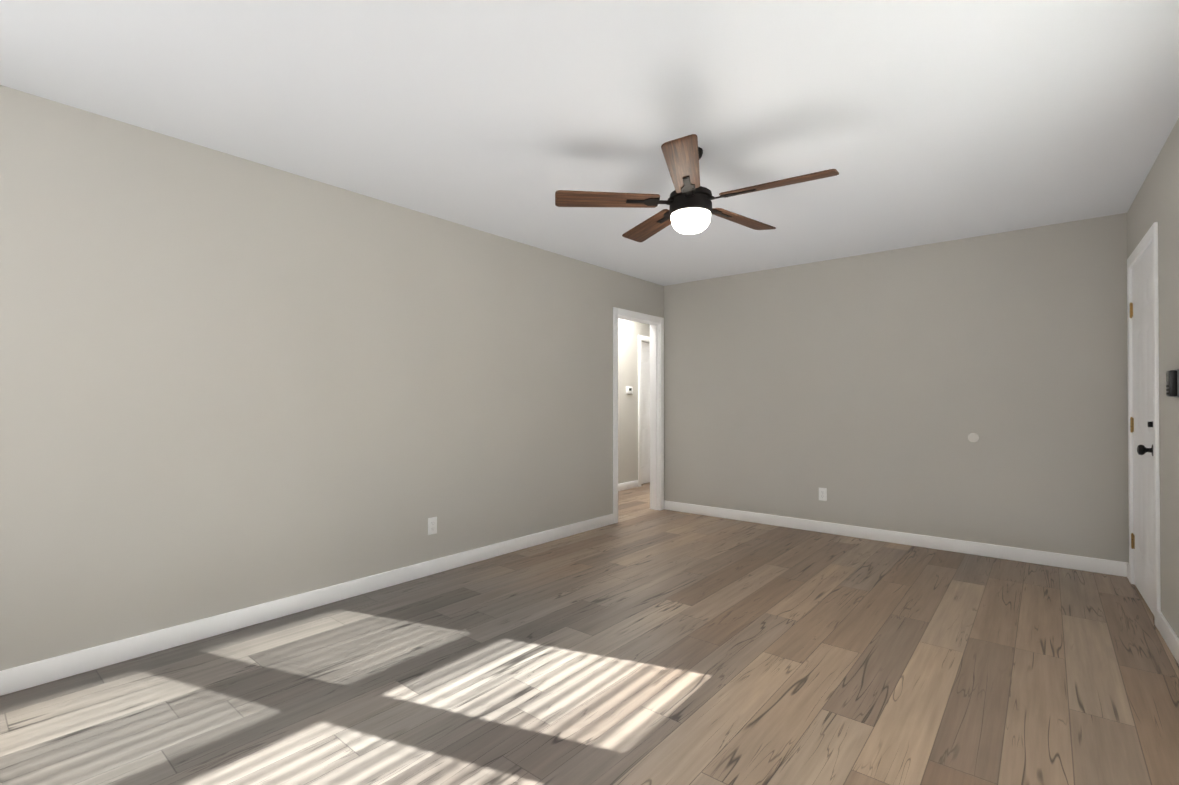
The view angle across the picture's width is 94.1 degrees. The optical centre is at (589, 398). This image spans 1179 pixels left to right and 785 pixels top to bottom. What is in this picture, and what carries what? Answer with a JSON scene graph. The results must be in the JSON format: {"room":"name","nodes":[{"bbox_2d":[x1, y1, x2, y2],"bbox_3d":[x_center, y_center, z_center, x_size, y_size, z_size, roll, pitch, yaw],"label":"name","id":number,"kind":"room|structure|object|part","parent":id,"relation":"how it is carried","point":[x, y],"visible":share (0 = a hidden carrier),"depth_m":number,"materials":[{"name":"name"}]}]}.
{"room":"empty living room","nodes":[
{"label":"empty living room","id":0,"kind":"room"},
{"bbox_2d":[0,85,663,670],"bbox_3d":[-0.263,-0.019,4.829,0.115,2.455,8.165,0,0,40],"label":"wall","id":1,"kind":"structure","parent":0,"point":[228,383],"depth_m":2.89,"materials":[{"name":"paint"}]},
{"bbox_2d":[0,513,613,695],"bbox_3d":[-1.258,1.151,3.522,0.018,0.098,4.666,0,0,40],"label":"baseboard","id":2,"kind":"structure","parent":1,"relation":"attached to","point":[21,677],"depth_m":2.87,"materials":[{"name":"white wood"}]},
{"bbox_2d":[428,517,436,534],"bbox_3d":[-1.073,0.872,3.753,0.008,0.115,0.070,0,0,40],"label":"outlet","id":3,"kind":"object","parent":1,"relation":"attached to","point":[432,525],"visible":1,"depth_m":3.75,"materials":[{"name":"white plastic"}]},
{"bbox_2d":[613,307,663,522],"bbox_3d":[0.473,0.165,5.712,0.145,2.100,0.904,0,0,40],"label":"trim","id":4,"kind":"structure","parent":1,"relation":"attached to","point":[656,323],"depth_m":5.97,"materials":[{"name":"white wood"}]},
{"bbox_2d":[0,482,1178,784],"bbox_3d":[0.813,1.253,3.999,5.149,0.100,8.380,0,0,40],"label":"floor","id":5,"kind":"structure","parent":0,"point":[640,642],"depth_m":2.31,"materials":[{"name":"brown wood"}]},
{"bbox_2d":[0,0,1178,285],"bbox_3d":[0.813,-1.302,4.016,5.149,0.100,8.380,0,0,40],"label":"ceiling","id":6,"kind":"structure","parent":0,"point":[918,122],"depth_m":2.34,"materials":[{"name":"white paint"}]},
{"bbox_2d":[555,134,838,241],"bbox_3d":[0.552,-1.052,2.797,1.321,0.415,1.332,0,0,40],"label":"ceiling fan","id":7,"kind":"object","parent":6,"relation":"hanging from","point":[691,210],"visible":1,"depth_m":2.72,"materials":[{"name":"brown wood"}]},
{"bbox_3d":[0.129,-1.000,2.773,0.605,0.015,0.144,0,-11,-4],"label":"blade","id":8,"kind":"part","parent":7,"relation":"part of","materials":[{"name":"brown wood"}]},
{"bbox_3d":[0.372,-0.998,3.159,0.144,0.015,0.605,12,-5,-21],"label":"blade","id":9,"kind":"part","parent":7,"relation":"part of","materials":[{"name":"brown wood"}]},
{"bbox_3d":[0.421,-1.003,2.423,0.144,0.015,0.605,-11,-3,14],"label":"blade","id":10,"kind":"part","parent":7,"relation":"part of","materials":[{"name":"brown wood"}]},
{"bbox_3d":[0.516,-0.891,2.798,0.199,0.092,0.199,0,0,40],"label":"lamp shade","id":11,"kind":"part","parent":7,"relation":"part of","materials":[{"name":"white glass"}]},
{"bbox_3d":[0.814,-0.998,3.047,0.605,0.015,0.144,0,11,-40],"label":"blade","id":12,"kind":"part","parent":7,"relation":"part of","materials":[{"name":"brown wood"}]},
{"bbox_3d":[0.844,-1.002,2.592,0.605,0.015,0.144,0,11,32],"label":"blade","id":13,"kind":"part","parent":7,"relation":"part of","materials":[{"name":"brown wood"}]},
{"bbox_2d":[618,318,649,483],"bbox_3d":[0.020,-0.005,6.912,0.115,2.455,4.830,0,0,40],"label":"wall","id":14,"kind":"structure","parent":0,"point":[629,332],"depth_m":7.41,"materials":[{"name":"paint"}]},
{"bbox_2d":[618,480,637,490],"bbox_3d":[-0.365,1.170,6.340,0.014,0.098,3.240,0,0,40],"label":"baseboard","id":15,"kind":"structure","parent":14,"relation":"attached to","point":[632,484],"depth_m":7.39,"materials":[{"name":"white wood"}]},
{"bbox_2d":[626,386,632,393],"bbox_3d":[0.542,-0.109,7.428,0.027,0.104,0.136,0,0,40],"label":"thermostat","id":16,"kind":"object","parent":14,"relation":"attached to","point":[629,390],"visible":0.98,"depth_m":7.41,"materials":[{"name":"white plastic"}]},
{"bbox_2d":[638,335,649,486],"bbox_3d":[0.922,0.176,7.982,0.130,2.108,0.906,0,0,40],"label":"door frame","id":17,"kind":"structure","parent":14,"relation":"attached to","point":[641,338],"depth_m":7.61,"materials":[{"name":"white wood"}]},
{"bbox_2d":[641,342,649,483],"bbox_3d":[0.913,0.206,7.990,0.102,2.023,0.761,0,0,40],"label":"hall door","id":18,"kind":"structure","parent":14,"relation":"in","point":[645,412],"depth_m":7.89,"materials":[{"name":"white wood"}]},
{"bbox_2d":[664,213,1128,562],"bbox_3d":[2.322,-0.018,4.859,3.819,2.455,0.115,0,0,40],"label":"wall","id":19,"kind":"structure","parent":0,"point":[872,390],"depth_m":4.46,"materials":[{"name":"paint"}]},
{"bbox_2d":[819,488,826,500],"bbox_3d":[2.106,0.866,4.953,0.070,0.115,0.008,0,0,40],"label":"outlet","id":20,"kind":"object","parent":19,"relation":"attached to","point":[822,494],"visible":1,"depth_m":4.95,"materials":[{"name":"white plastic"}]},
{"bbox_2d":[664,500,1127,576],"bbox_3d":[2.219,1.160,4.853,3.659,0.098,0.014,0,0,40],"label":"baseboard","id":21,"kind":"structure","parent":19,"relation":"attached to","point":[1111,567],"depth_m":4.44,"materials":[{"name":"white wood"}]},
{"bbox_2d":[968,433,978,441],"bbox_3d":[2.966,0.303,4.239,0.072,0.072,0.011,0,0,40],"label":"cap","id":22,"kind":"object","parent":19,"relation":"attached to","point":[973,437],"visible":1,"depth_m":4.23,"materials":[{"name":"white plastic"}]},
{"bbox_2d":[1127,118,1178,637],"bbox_3d":[1.922,-0.041,1.411,0.160,2.455,5.702,0,0,38],"label":"wall","id":23,"kind":"structure","parent":0,"point":[1156,199],"depth_m":2.69,"materials":[{"name":"paint"}]},
{"bbox_2d":[1129,245,1153,614],"bbox_3d":[3.247,0.173,3.235,0.104,2.030,0.821,0,0,38],"label":"door","id":24,"kind":"structure","parent":23,"relation":"in","point":[1141,430],"depth_m":3.23,"materials":[{"name":"painted wood"},{"name":"brass"},{"name":"black metal"}]},
{"bbox_2d":[1127,222,1160,627],"bbox_3d":[3.312,0.140,3.177,0.175,2.116,0.962,0,0,38],"label":"door frame","id":25,"kind":"structure","parent":23,"relation":"attached to","point":[1149,239],"depth_m":2.89,"materials":[{"name":"white wood"}]},
{"bbox_2d":[1127,563,1178,663],"bbox_3d":[1.885,1.138,1.497,0.014,0.098,5.573,0,0,38],"label":"baseboard","id":26,"kind":"structure","parent":23,"relation":"attached to","point":[1168,634],"depth_m":2.64,"materials":[{"name":"white wood"}]},
{"bbox_2d":[1166,369,1178,396],"bbox_3d":[2.681,-0.068,2.524,0.032,0.128,0.080,0,0,38],"label":"switch","id":27,"kind":"object","parent":23,"relation":"attached to","point":[1172,383],"visible":1,"depth_m":2.50,"materials":[{"name":"black plastic"}]}
]}

